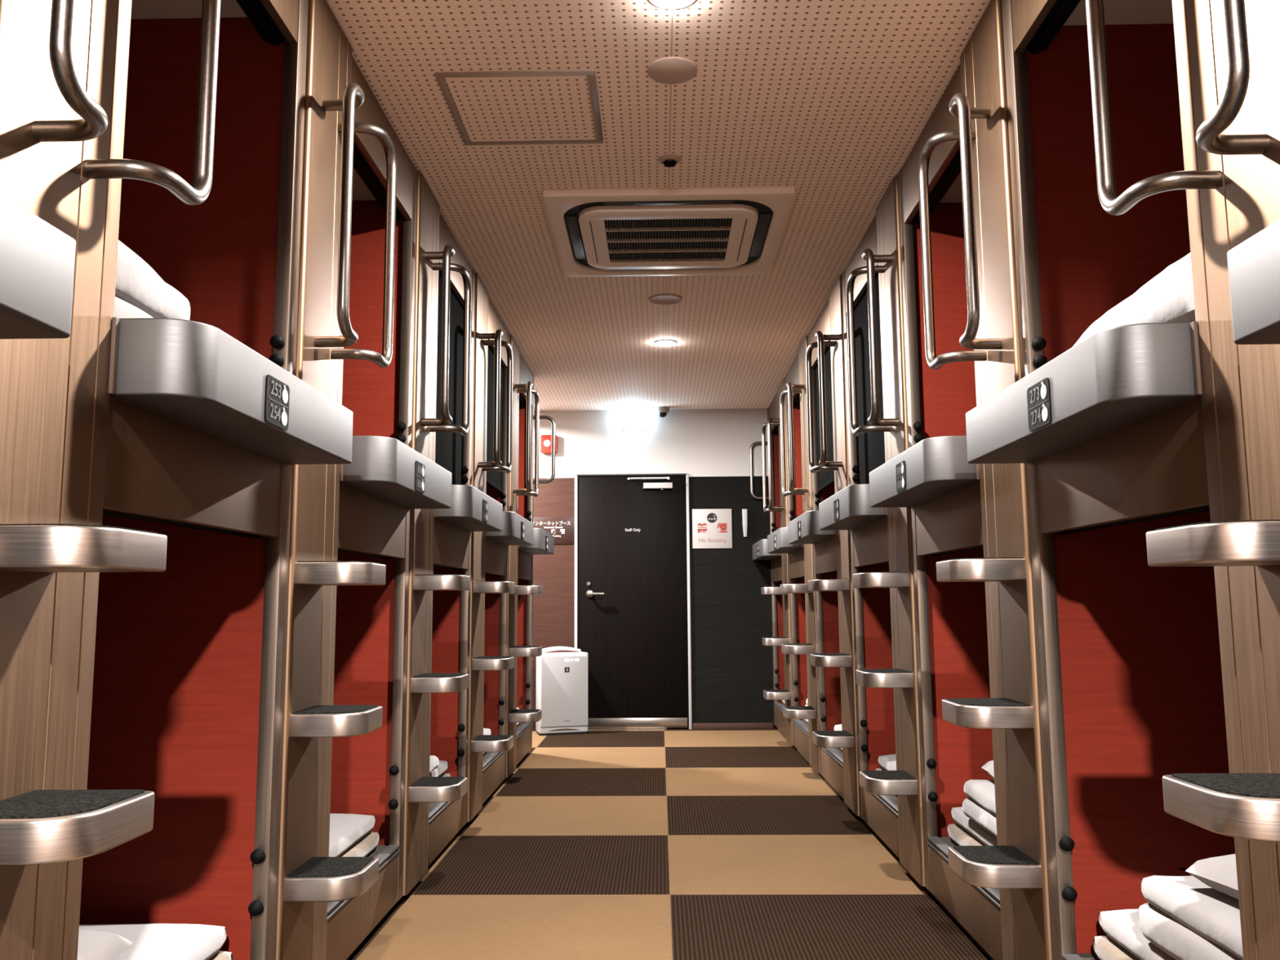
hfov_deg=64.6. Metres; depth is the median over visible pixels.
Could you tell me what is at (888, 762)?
duvet
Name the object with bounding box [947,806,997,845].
mattress
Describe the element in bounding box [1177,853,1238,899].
pillow
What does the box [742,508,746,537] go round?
wall holder
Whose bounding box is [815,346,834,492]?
blind
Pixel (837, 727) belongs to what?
mattress
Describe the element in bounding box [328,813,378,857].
duvet
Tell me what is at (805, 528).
shelf
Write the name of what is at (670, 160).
sprinkler
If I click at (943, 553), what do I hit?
roller blind
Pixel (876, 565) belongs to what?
roller blind
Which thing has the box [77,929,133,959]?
pillow
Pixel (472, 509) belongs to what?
shelf
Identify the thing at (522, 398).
roller blind
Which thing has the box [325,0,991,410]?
ceiling
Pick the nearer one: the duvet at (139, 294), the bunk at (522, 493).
the duvet at (139, 294)
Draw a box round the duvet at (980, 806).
[962,779,996,837]
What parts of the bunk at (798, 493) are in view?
number plate, jamb post, header panel, handrail, handrail, fascia panel, sill rail, kick panel, ladder panel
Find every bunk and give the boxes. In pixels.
[0,0,353,959]
[0,193,75,338]
[275,0,452,959]
[402,171,502,895]
[467,273,533,822]
[506,336,555,777]
[749,378,793,745]
[767,337,819,773]
[787,275,859,816]
[818,176,924,886]
[869,0,1052,959]
[965,0,1279,959]
[1226,218,1279,344]
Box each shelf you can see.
[109,317,353,464]
[339,435,452,508]
[434,484,502,531]
[485,511,533,545]
[517,528,554,555]
[752,538,781,559]
[767,527,804,553]
[787,510,835,544]
[818,484,887,530]
[869,435,980,507]
[965,322,1201,463]
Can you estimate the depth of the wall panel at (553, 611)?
8.03 m
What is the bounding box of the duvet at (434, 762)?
[429,755,439,773]
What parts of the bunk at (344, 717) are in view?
ladder panel, handrail, kick panel, sill rail, handrail, fascia panel, header panel, blind knob, blind knob, blind knob, blind knob, jamb post, number plate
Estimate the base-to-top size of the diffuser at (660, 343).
0.018 m
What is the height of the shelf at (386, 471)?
0.123 m
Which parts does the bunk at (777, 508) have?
number plate, grab handle, handrail, jamb post, header panel, handrail, fascia panel, sill rail, kick panel, ladder panel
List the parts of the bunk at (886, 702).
number plate, jamb post, blind knob, blind knob, header panel, blind knob, blind knob, handrail, fascia panel, handrail, kick panel, sill rail, ladder panel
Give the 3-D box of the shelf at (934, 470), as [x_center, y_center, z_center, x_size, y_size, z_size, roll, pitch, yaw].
[0.869,-0.013,3.153,0.147,0.123,0.798,-1,-7,1]
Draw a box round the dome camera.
[656,406,669,417]
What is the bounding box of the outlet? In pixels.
[543,649,577,653]
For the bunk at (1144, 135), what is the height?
2.522 m
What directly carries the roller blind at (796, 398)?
hanging from the bunk at (798, 493)
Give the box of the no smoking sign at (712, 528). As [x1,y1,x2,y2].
[692,508,732,548]
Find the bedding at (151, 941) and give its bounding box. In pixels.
[79,923,233,959]
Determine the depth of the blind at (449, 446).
4.37 m
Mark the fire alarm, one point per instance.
(545, 440)
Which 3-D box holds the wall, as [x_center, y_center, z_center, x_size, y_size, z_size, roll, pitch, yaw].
[-0.975,-0.281,8.223,4.500,0.550,0.100,-1,-7,1]
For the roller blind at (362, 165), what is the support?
hanging from the bunk at (344, 717)
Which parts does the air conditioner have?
intake panel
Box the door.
[574,473,692,729]
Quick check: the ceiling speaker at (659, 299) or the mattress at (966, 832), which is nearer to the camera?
the mattress at (966, 832)
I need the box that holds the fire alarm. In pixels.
[540,435,557,453]
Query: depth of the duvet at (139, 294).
1.84 m
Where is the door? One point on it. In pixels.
(633, 593)
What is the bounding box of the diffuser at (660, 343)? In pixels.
[657,341,674,346]
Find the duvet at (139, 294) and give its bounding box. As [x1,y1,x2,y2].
[114,250,190,319]
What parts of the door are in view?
handle, kick plate, closer arm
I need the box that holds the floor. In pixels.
[346,728,993,959]
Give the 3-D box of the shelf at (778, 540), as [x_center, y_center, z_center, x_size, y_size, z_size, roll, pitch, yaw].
[0.935,0.393,6.512,0.147,0.123,0.798,-1,-7,1]
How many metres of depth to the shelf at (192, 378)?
1.72 m
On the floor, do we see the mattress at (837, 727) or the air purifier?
the air purifier
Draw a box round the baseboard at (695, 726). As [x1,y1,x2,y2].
[693,723,773,728]
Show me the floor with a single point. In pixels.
(670, 843)
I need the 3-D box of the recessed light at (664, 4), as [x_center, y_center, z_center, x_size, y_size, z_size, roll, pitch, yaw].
[0.084,-1.236,2.591,0.128,0.018,0.128,-1,-7,1]
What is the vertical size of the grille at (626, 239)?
0.024 m
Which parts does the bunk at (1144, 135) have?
header panel, number plate, jamb post, blind knob, blind knob, blind knob, blind knob, sill rail, fascia panel, handrail, ladder panel, handrail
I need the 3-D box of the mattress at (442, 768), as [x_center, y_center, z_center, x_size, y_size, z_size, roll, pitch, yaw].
[-1.774,1.216,3.922,1.901,0.121,1.017,-1,-7,1]
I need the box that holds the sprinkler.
[657,153,681,167]
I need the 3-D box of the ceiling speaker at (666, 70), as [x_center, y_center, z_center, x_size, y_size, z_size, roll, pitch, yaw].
[0.094,-1.197,2.963,0.146,0.008,0.146,-1,-7,1]
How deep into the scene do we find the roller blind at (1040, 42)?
2.40 m
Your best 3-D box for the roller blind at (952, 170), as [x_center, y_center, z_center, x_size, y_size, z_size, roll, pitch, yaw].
[0.990,-1.019,3.110,0.054,0.077,1.054,-1,-7,1]
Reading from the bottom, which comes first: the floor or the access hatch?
the floor
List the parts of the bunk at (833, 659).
number plate, jamb post, blind knob, blind knob, header panel, handrail, blind knob, blind knob, fascia panel, handrail, sill rail, kick panel, ladder panel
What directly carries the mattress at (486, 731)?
on the bunk at (492, 407)
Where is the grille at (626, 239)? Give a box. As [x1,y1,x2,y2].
[604,217,731,262]
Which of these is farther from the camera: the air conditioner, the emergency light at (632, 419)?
the emergency light at (632, 419)
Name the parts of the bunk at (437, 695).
ladder panel, handrail, sill rail, kick panel, handrail, fascia panel, header panel, blind knob, blind knob, blind knob, blind knob, jamb post, number plate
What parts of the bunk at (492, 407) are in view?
ladder panel, handrail, sill rail, kick panel, fascia panel, handrail, header panel, blind knob, blind knob, blind knob, blind knob, jamb post, number plate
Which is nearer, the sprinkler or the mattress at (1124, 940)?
the mattress at (1124, 940)
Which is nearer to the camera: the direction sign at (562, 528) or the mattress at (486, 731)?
the mattress at (486, 731)
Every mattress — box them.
[429,760,450,777]
[483,728,491,754]
[834,724,842,750]
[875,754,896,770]
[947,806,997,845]
[1093,908,1175,959]
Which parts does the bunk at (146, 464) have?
ladder panel, handrail, handrail, fascia panel, blind knob, blind knob, blind knob, blind knob, number plate, jamb post, header panel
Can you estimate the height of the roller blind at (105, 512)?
0.055 m
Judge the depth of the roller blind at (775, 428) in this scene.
7.96 m
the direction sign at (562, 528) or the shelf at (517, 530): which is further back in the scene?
the direction sign at (562, 528)
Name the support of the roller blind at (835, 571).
hanging from the bunk at (833, 659)
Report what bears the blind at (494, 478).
hanging from the bunk at (492, 407)
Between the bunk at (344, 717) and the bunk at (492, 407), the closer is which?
the bunk at (344, 717)
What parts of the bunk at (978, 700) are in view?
number plate, jamb post, blind knob, blind knob, blind knob, header panel, blind knob, fascia panel, handrail, sill rail, kick panel, handrail, ladder panel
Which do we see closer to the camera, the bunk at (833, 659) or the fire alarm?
the bunk at (833, 659)
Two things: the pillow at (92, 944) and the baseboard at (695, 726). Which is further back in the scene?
the baseboard at (695, 726)
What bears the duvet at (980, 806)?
on the mattress at (966, 832)
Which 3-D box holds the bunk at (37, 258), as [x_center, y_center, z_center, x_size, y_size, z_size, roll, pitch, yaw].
[-1.774,-0.186,0.676,2.206,2.522,1.162,-1,-7,1]
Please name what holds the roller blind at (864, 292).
hanging from the bunk at (886, 702)
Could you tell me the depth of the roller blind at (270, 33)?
2.36 m
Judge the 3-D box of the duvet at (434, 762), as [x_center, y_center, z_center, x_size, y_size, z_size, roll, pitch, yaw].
[-1.076,1.111,3.816,0.526,0.069,0.605,-1,-7,1]
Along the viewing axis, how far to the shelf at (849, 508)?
4.06 m
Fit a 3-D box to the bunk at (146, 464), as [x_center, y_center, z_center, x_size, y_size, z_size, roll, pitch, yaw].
[-1.752,-0.051,1.796,2.206,2.522,1.162,-1,-7,1]
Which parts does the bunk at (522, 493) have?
ladder panel, handrail, kick panel, sill rail, fascia panel, header panel, handrail, jamb post, grab handle, number plate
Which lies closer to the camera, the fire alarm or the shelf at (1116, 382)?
the shelf at (1116, 382)
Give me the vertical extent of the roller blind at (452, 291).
0.077 m
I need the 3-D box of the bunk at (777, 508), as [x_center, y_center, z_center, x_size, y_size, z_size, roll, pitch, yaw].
[1.954,0.604,7.424,2.206,2.522,1.162,-1,-7,1]
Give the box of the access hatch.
[434,69,603,145]
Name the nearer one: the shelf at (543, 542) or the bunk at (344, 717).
the bunk at (344, 717)
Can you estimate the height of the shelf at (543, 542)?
0.123 m
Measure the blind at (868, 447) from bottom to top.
0.898 m
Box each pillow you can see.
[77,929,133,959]
[117,240,164,281]
[979,760,994,778]
[1072,253,1195,346]
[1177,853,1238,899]
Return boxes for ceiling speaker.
[647,56,697,84]
[648,293,682,304]
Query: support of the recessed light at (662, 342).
in the ceiling
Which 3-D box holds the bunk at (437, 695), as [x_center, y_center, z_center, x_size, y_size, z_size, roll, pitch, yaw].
[-1.708,0.220,4.035,2.206,2.522,1.162,-1,-7,1]
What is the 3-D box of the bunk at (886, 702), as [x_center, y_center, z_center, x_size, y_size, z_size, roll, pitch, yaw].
[1.888,0.199,4.065,2.206,2.522,1.162,-1,-7,1]
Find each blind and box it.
[102,509,262,538]
[235,0,284,45]
[337,548,391,559]
[352,141,403,220]
[433,564,457,569]
[435,272,463,484]
[438,270,463,308]
[484,573,497,576]
[486,346,502,493]
[519,392,526,405]
[773,425,778,432]
[792,393,799,405]
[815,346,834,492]
[824,570,837,574]
[853,273,878,310]
[853,275,884,484]
[864,561,888,567]
[912,147,960,223]
[929,545,983,556]
[1026,0,1080,54]
[1057,505,1209,534]
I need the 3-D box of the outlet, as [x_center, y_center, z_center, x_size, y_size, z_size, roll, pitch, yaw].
[-0.601,1.317,7.760,0.270,0.022,0.017,2,-7,-16]
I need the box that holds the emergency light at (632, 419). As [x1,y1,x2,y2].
[622,408,643,430]
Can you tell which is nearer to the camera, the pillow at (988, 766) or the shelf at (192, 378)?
the shelf at (192, 378)
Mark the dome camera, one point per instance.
(662, 411)
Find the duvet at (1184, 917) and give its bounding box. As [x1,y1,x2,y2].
[1137,875,1243,959]
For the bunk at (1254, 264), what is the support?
on the floor
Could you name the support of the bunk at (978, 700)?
on the floor
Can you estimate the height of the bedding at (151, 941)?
0.121 m
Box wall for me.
[533,408,768,478]
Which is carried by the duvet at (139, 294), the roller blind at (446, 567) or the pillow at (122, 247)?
the pillow at (122, 247)
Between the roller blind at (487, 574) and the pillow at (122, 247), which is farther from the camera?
the roller blind at (487, 574)
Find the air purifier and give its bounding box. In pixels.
[535,646,587,735]
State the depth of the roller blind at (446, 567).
4.29 m
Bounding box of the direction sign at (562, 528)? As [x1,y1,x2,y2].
[533,516,574,544]
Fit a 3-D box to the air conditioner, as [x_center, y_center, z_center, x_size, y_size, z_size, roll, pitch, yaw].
[0.117,-1.023,4.282,0.956,0.038,0.956,-1,-7,1]
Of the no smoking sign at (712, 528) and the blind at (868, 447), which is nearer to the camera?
the blind at (868, 447)
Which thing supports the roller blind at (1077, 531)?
hanging from the bunk at (1144, 135)
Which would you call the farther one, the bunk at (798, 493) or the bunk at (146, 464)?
the bunk at (798, 493)
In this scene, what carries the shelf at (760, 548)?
attached to the bunk at (777, 508)
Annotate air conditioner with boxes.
[542,186,795,276]
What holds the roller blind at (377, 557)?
hanging from the bunk at (344, 717)
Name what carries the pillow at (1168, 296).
on the mattress
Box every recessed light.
[648,0,695,9]
[654,339,675,346]
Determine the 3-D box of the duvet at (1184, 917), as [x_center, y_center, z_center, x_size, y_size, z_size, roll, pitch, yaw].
[1.283,0.801,1.684,0.625,0.141,0.666,-1,-7,1]

